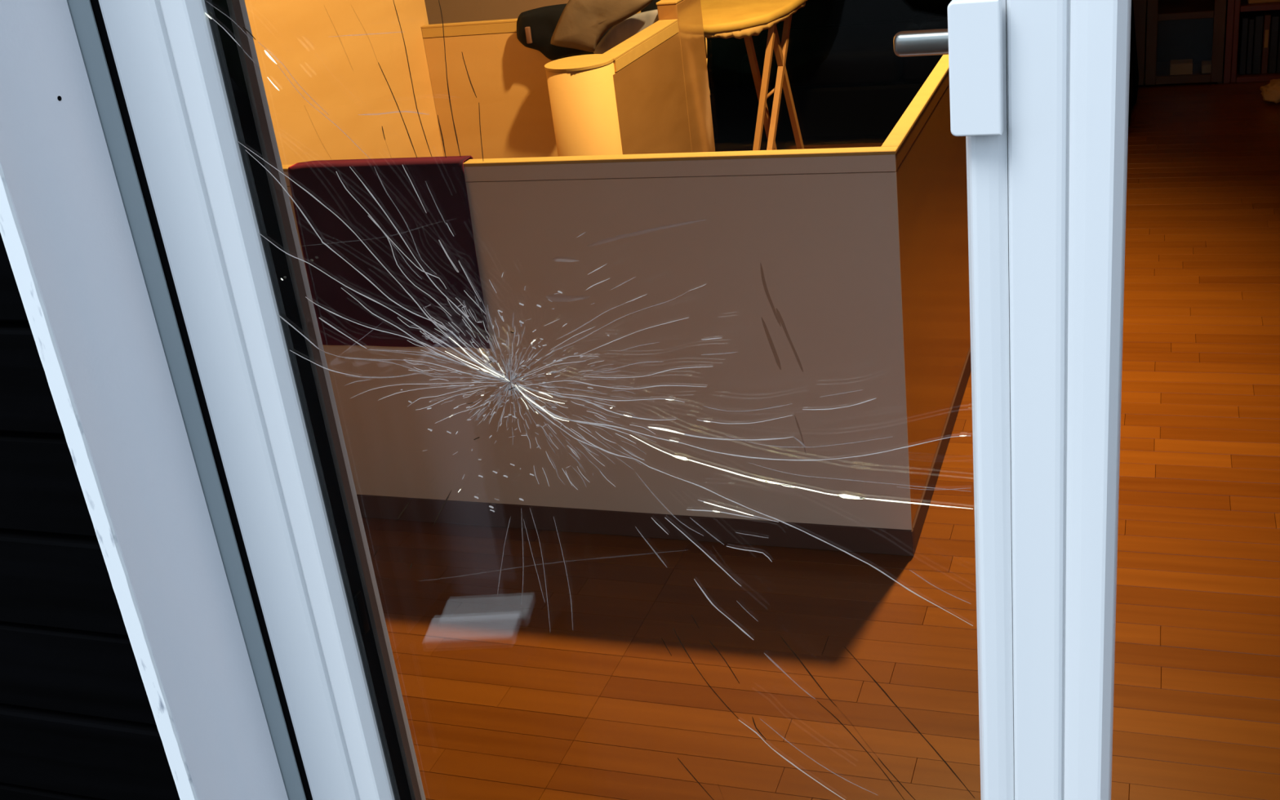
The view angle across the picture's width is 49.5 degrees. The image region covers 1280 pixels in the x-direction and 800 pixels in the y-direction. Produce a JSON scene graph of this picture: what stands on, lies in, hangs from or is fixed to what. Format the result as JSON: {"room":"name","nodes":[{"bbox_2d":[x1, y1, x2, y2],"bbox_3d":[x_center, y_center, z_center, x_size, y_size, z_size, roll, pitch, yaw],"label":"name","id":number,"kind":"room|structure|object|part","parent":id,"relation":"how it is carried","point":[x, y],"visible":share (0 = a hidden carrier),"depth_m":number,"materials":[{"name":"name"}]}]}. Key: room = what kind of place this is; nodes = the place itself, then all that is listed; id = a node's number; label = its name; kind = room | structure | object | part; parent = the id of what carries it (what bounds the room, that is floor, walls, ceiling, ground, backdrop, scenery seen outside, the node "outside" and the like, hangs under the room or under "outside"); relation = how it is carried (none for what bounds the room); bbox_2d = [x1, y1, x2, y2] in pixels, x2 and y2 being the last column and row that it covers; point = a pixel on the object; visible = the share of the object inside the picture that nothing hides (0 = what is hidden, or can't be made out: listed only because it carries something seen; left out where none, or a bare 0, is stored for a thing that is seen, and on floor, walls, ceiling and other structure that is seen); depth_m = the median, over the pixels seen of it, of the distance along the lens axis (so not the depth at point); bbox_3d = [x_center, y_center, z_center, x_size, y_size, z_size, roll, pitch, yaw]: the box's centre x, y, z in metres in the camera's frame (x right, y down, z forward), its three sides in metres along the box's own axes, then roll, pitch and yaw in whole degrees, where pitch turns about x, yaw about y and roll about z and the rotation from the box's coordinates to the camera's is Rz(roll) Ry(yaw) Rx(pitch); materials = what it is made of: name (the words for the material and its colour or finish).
{"room":"outside building entrance","nodes":[
{"label":"outside building entrance","id":0,"kind":"room"},
{"bbox_2d":[0,232,180,799],"bbox_3d":[-0.587,-0.378,1.266,7.400,3.200,0.170,2,25,20],"label":"wall","id":1,"kind":"structure","parent":0,"point":[77,721],"depth_m":1.49,"materials":[{"name":"black wood"}]},
{"bbox_2d":[0,0,312,799],"bbox_3d":[-0.459,0.059,1.350,0.071,2.210,0.201,2,25,20],"label":"door frame","id":2,"kind":"structure","parent":1,"relation":"attached to","point":[65,232],"depth_m":1.29,"materials":[{"name":"paint"}]},
{"bbox_2d":[98,0,1131,799],"bbox_3d":[-0.006,0.034,1.263,0.837,2.080,0.137,2,25,20],"label":"door","id":3,"kind":"structure","parent":1,"relation":"in","point":[1039,89],"depth_m":1.19,"materials":[{"name":"white plastic"}]},
{"bbox_3d":[0.269,-0.279,1.073,0.145,0.019,0.016,2,25,20],"label":"lever","id":4,"kind":"part","parent":3,"relation":"part of","materials":[{"name":"silver metal"}]},
{"bbox_3d":[0.234,-0.232,0.967,0.035,0.094,0.014,2,25,20],"label":"grip plate","id":5,"kind":"part","parent":3,"relation":"part of","materials":[{"name":"white plastic"}]},
{"bbox_2d":[244,0,444,164],"bbox_3d":[-1.177,-1.505,3.969,0.075,3.000,1.900,2,25,20],"label":"wall","id":6,"kind":"structure","parent":0,"point":[334,100],"depth_m":4.51,"materials":[{"name":"white paint"}]},
{"bbox_2d":[424,0,568,24],"bbox_3d":[-1.306,-2.259,5.699,2.670,3.000,0.100,2,25,20],"label":"wall","id":7,"kind":"structure","parent":0,"point":[452,11],"depth_m":5.72,"materials":[{"name":"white paint"}]},
{"bbox_2d":[421,10,640,159],"bbox_3d":[-0.337,-0.918,5.005,0.824,0.899,0.034,2,25,20],"label":"wall","id":8,"kind":"structure","parent":0,"point":[508,77],"depth_m":4.97,"materials":[{"name":"white paint"}]},
{"bbox_3d":[-0.334,-0.898,5.013,0.824,0.856,0.030,2,25,20],"label":"panel","id":9,"kind":"part","parent":8,"relation":"part of","materials":[{"name":"white paint"}]},
{"bbox_2d":[640,0,660,12],"bbox_3d":[0.060,-1.329,4.701,0.160,0.096,0.062,2,25,20],"label":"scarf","id":10,"kind":"object","parent":8,"relation":"on","point":[652,6],"visible":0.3,"depth_m":4.68,"materials":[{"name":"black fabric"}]},
{"bbox_2d":[281,54,971,555],"bbox_3d":[0.038,-0.664,4.325,2.011,0.902,2.690,2,25,20],"label":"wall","id":11,"kind":"structure","parent":0,"point":[834,277],"depth_m":3.02,"materials":[{"name":"white paint"}]},
{"bbox_2d":[287,155,490,348],"bbox_3d":[-0.558,-0.332,3.155,0.451,0.432,0.075,2,25,20],"label":"draped cloth","id":12,"kind":"object","parent":11,"relation":"hanging from","point":[439,183],"visible":0.94,"depth_m":3.12,"materials":[{"name":"fabric"}]},
{"bbox_3d":[-0.402,-0.113,3.186,2.009,0.794,0.004,2,25,20],"label":"panel","id":13,"kind":"part","parent":11,"relation":"part of","materials":[{"name":"grey paint"}]},
{"bbox_3d":[-0.350,0.276,3.361,2.011,0.064,0.014,2,25,20],"label":"baseboard","id":14,"kind":"part","parent":11,"relation":"part of","materials":[{"name":"brown"}]},
{"bbox_3d":[0.963,-0.644,3.984,0.032,0.794,2.682,2,25,20],"label":"panel","id":15,"kind":"part","parent":11,"relation":"part of","materials":[{"name":"paint"}]},
{"bbox_3d":[1.027,-0.255,4.155,0.012,0.064,2.676,2,25,20],"label":"baseboard","id":16,"kind":"part","parent":11,"relation":"part of","materials":[{"name":"brown wood"}]},
{"bbox_2d":[361,78,1279,799],"bbox_3d":[0.655,-0.325,4.649,7.200,0.120,6.324,2,25,20],"label":"floor","id":17,"kind":"structure","parent":0,"point":[531,664],"depth_m":2.87,"materials":[{"name":"brown wood"}]},
{"bbox_2d":[544,0,715,156],"bbox_3d":[0.004,-0.741,4.441,0.199,0.954,0.976,2,25,20],"label":"wall","id":18,"kind":"structure","parent":17,"relation":"on","point":[649,92],"depth_m":4.16,"materials":[{"name":"white paint"}]},
{"bbox_2d":[516,3,613,60],"bbox_3d":[-0.253,-1.256,4.740,0.370,0.188,0.078,2,25,20],"label":"jacket","id":19,"kind":"object","parent":18,"relation":"on","point":[535,27],"visible":0.58,"depth_m":4.74,"materials":[{"name":"black fabric"}]},
{"bbox_2d":[550,0,653,52],"bbox_3d":[-0.129,-1.244,4.564,0.385,0.198,0.041,2,25,20],"label":"pillow","id":20,"kind":"object","parent":18,"relation":"on","point":[581,24],"visible":1,"depth_m":4.56,"materials":[{"name":"beige fabric"}]},
{"bbox_2d":[593,8,658,53],"bbox_3d":[-0.022,-1.208,4.599,0.304,0.155,0.020,2,25,20],"label":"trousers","id":21,"kind":"object","parent":18,"relation":"on","point":[628,28],"visible":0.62,"depth_m":4.59,"materials":[{"name":"grey fabric"}]},
{"bbox_3d":[0.088,-0.715,4.479,0.062,0.856,0.875,2,25,20],"label":"wall panel","id":22,"kind":"part","parent":18,"relation":"part of","materials":[{"name":"beige paint"}]},
{"bbox_3d":[0.182,-0.885,4.722,0.067,0.946,0.258,2,25,20],"label":"post","id":23,"kind":"part","parent":18,"relation":"part of","materials":[{"name":"beige paint"}]},
{"bbox_2d":[700,0,807,150],"bbox_3d":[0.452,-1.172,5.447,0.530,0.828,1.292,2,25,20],"label":"stool","id":24,"kind":"object","parent":17,"relation":"on","point":[725,19],"visible":0.58,"depth_m":4.97,"materials":[{"name":"brown wood"}]},
{"bbox_3d":[0.479,-1.070,5.266,0.022,0.781,0.468,1,25,17],"label":"leg","id":25,"kind":"part","parent":24,"relation":"part of","materials":[{"name":"brown wood"}]},
{"bbox_3d":[0.424,-0.940,4.990,0.273,0.776,0.032,-25,29,-34],"label":"leg","id":26,"kind":"part","parent":24,"relation":"part of","materials":[{"name":"brown wood"}]},
{"bbox_3d":[0.488,-0.995,5.095,0.024,0.783,0.534,5,27,26],"label":"leg","id":27,"kind":"part","parent":24,"relation":"part of","materials":[{"name":"brown wood"}]},
{"bbox_3d":[0.582,-1.101,5.306,0.021,0.780,0.477,1,25,19],"label":"leg","id":28,"kind":"part","parent":24,"relation":"part of","materials":[{"name":"brown wood"}]},
{"bbox_2d":[1133,0,1226,84],"bbox_3d":[2.275,-2.299,6.483,0.885,1.599,0.402,2,25,20],"label":"cabinet","id":29,"kind":"object","parent":17,"relation":"on","point":[1166,30],"visible":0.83,"depth_m":6.56,"materials":[{"name":"brown wood"}]},
{"bbox_3d":[2.051,-2.225,6.381,0.541,1.578,0.021,2,25,20],"label":"door","id":30,"kind":"part","parent":29,"relation":"part of","materials":[{"name":"brown wood"}]},
{"bbox_3d":[2.331,-2.216,6.278,0.048,1.578,0.021,2,25,20],"label":"door","id":31,"kind":"part","parent":29,"relation":"part of","materials":[{"name":"brown wood"}]},
{"bbox_3d":[2.337,-2.389,6.645,0.843,1.560,0.012,2,25,20],"label":"panel","id":32,"kind":"part","parent":29,"relation":"part of","materials":[{"name":"black"}]},
{"bbox_2d":[1146,0,1214,17],"bbox_3d":[2.333,-1.873,6.683,0.843,0.018,0.357,2,25,20],"label":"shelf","id":33,"kind":"object","parent":29,"relation":"attached to","point":[1164,6],"depth_m":6.56,"materials":[{"name":"brown wood"}]},
{"bbox_2d":[1169,58,1192,75],"bbox_3d":[2.578,-1.585,6.615,0.100,0.056,0.100,2,25,20],"label":"box","id":34,"kind":"object","parent":29,"relation":"on","point":[1184,66],"visible":1,"depth_m":6.58,"materials":[{"name":"brown cardboard"}]},
{"bbox_3d":[2.558,-1.512,6.539,0.241,0.038,0.021,2,25,20],"label":"door rail","id":35,"kind":"part","parent":29,"relation":"part of","materials":[{"name":"brown wood"}]},
{"bbox_3d":[2.524,-1.778,6.422,0.241,0.032,0.019,2,25,20],"label":"door rail","id":36,"kind":"part","parent":29,"relation":"part of","materials":[{"name":"brown wood"}]},
{"bbox_2d":[1200,60,1211,73],"bbox_3d":[2.697,-1.582,6.594,0.057,0.038,0.100,2,25,20],"label":"carton","id":37,"kind":"object","parent":29,"relation":"on","point":[1206,68],"visible":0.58,"depth_m":6.56,"materials":[{"name":"brown cardboard"}]},
{"bbox_2d":[1222,0,1279,83],"bbox_3d":[3.043,-2.320,6.185,0.750,1.699,0.390,2,25,20],"label":"bookcase","id":38,"kind":"object","parent":17,"relation":"on","point":[1233,7],"visible":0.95,"depth_m":6.41,"materials":[{"name":"brown wood"}]},
{"bbox_3d":[2.705,-2.332,6.309,0.030,1.699,0.390,2,25,20],"label":"panel","id":39,"kind":"part","parent":38,"relation":"part of","materials":[{"name":"brown wood"}]},
{"bbox_2d":[1236,11,1248,74],"bbox_3d":[2.839,-1.690,6.541,0.027,0.262,0.246,2,25,20],"label":"binder","id":40,"kind":"object","parent":38,"relation":"on","point":[1243,20],"visible":0.86,"depth_m":6.45,"materials":[{"name":"black"}]},
{"bbox_2d":[1245,11,1254,74],"bbox_3d":[2.866,-1.686,6.533,0.023,0.255,0.246,2,25,20],"label":"binder","id":41,"kind":"object","parent":38,"relation":"on","point":[1251,20],"visible":0.75,"depth_m":6.43,"materials":[{"name":"black"}]},
{"bbox_2d":[1251,10,1263,74],"bbox_3d":[2.895,-1.691,6.519,0.035,0.268,0.246,2,25,20],"label":"binder","id":42,"kind":"object","parent":38,"relation":"on","point":[1258,15],"visible":0.75,"depth_m":6.42,"materials":[{"name":"black"}]},
{"bbox_3d":[3.151,-1.558,6.513,0.665,0.026,0.375,2,25,20],"label":"shelf","id":43,"kind":"part","parent":38,"relation":"part of","materials":[{"name":"brown wood"}]},
{"bbox_3d":[3.113,-1.852,6.382,0.665,0.026,0.375,2,25,20],"label":"shelf","id":44,"kind":"part","parent":38,"relation":"part of","materials":[{"name":"brown wood"}]},
{"bbox_2d":[1247,0,1279,4],"bbox_3d":[2.939,-1.940,6.389,0.260,0.168,0.270,2,25,20],"label":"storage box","id":45,"kind":"object","parent":38,"relation":"on","point":[1250,2],"visible":1,"depth_m":6.33,"materials":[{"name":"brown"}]},
{"bbox_2d":[1260,9,1271,73],"bbox_3d":[2.927,-1.691,6.507,0.027,0.270,0.246,2,25,20],"label":"binder","id":46,"kind":"object","parent":38,"relation":"on","point":[1267,15],"visible":0.72,"depth_m":6.41,"materials":[{"name":"brown"}]},
{"bbox_2d":[1267,9,1279,73],"bbox_3d":[2.958,-1.686,6.498,0.033,0.262,0.246,2,25,20],"label":"binder","id":47,"kind":"object","parent":38,"relation":"on","point":[1274,24],"visible":0.75,"depth_m":6.40,"materials":[{"name":"black"}]},
{"bbox_2d":[1275,9,1279,72],"bbox_3d":[2.992,-1.679,6.488,0.031,0.250,0.246,2,25,20],"label":"binder","id":48,"kind":"object","parent":38,"relation":"on","point":[1277,65],"visible":0.54,"depth_m":6.41,"materials":[{"name":"black"}]},
{"bbox_2d":[1259,78,1279,103],"bbox_3d":[2.805,-1.354,6.068,0.177,0.096,0.226,2,25,20],"label":"crumpled cloth","id":49,"kind":"object","parent":17,"relation":"on","point":[1270,92],"visible":1,"depth_m":6.02,"materials":[{"name":"brown fabric"}]},
{"bbox_3d":[0.924,-1.722,6.482,2.649,0.848,0.930,2,25,20],"label":"sofa","id":50,"kind":"object","parent":17,"relation":"on","visible":0},
{"bbox_2d":[704,31,768,91],"bbox_3d":[0.214,-1.614,6.655,0.715,0.158,0.630,2,25,20],"label":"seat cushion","id":51,"kind":"object","parent":50,"relation":"on","point":[726,56],"depth_m":6.31,"materials":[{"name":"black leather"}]},
{"bbox_2d":[741,22,919,88],"bbox_3d":[0.889,-1.591,6.407,0.715,0.158,0.630,2,25,20],"label":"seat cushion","id":52,"kind":"object","parent":50,"relation":"on","point":[856,56],"depth_m":6.16,"materials":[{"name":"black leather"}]},
{"bbox_2d":[776,0,921,27],"bbox_3d":[0.976,-1.993,6.605,0.715,0.388,0.220,2,25,20],"label":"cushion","id":53,"kind":"object","parent":50,"relation":"on","point":[815,12],"depth_m":6.55,"materials":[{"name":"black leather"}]},
{"bbox_2d":[901,20,947,81],"bbox_3d":[1.565,-1.567,6.158,0.715,0.158,0.630,2,25,20],"label":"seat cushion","id":54,"kind":"object","parent":50,"relation":"on","point":[913,68],"depth_m":6.01,"materials":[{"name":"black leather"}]},
{"bbox_2d":[921,0,951,18],"bbox_3d":[1.652,-1.970,6.356,0.715,0.388,0.220,2,25,20],"label":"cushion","id":55,"kind":"object","parent":50,"relation":"on","point":[931,9],"depth_m":6.42,"materials":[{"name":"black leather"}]}
]}

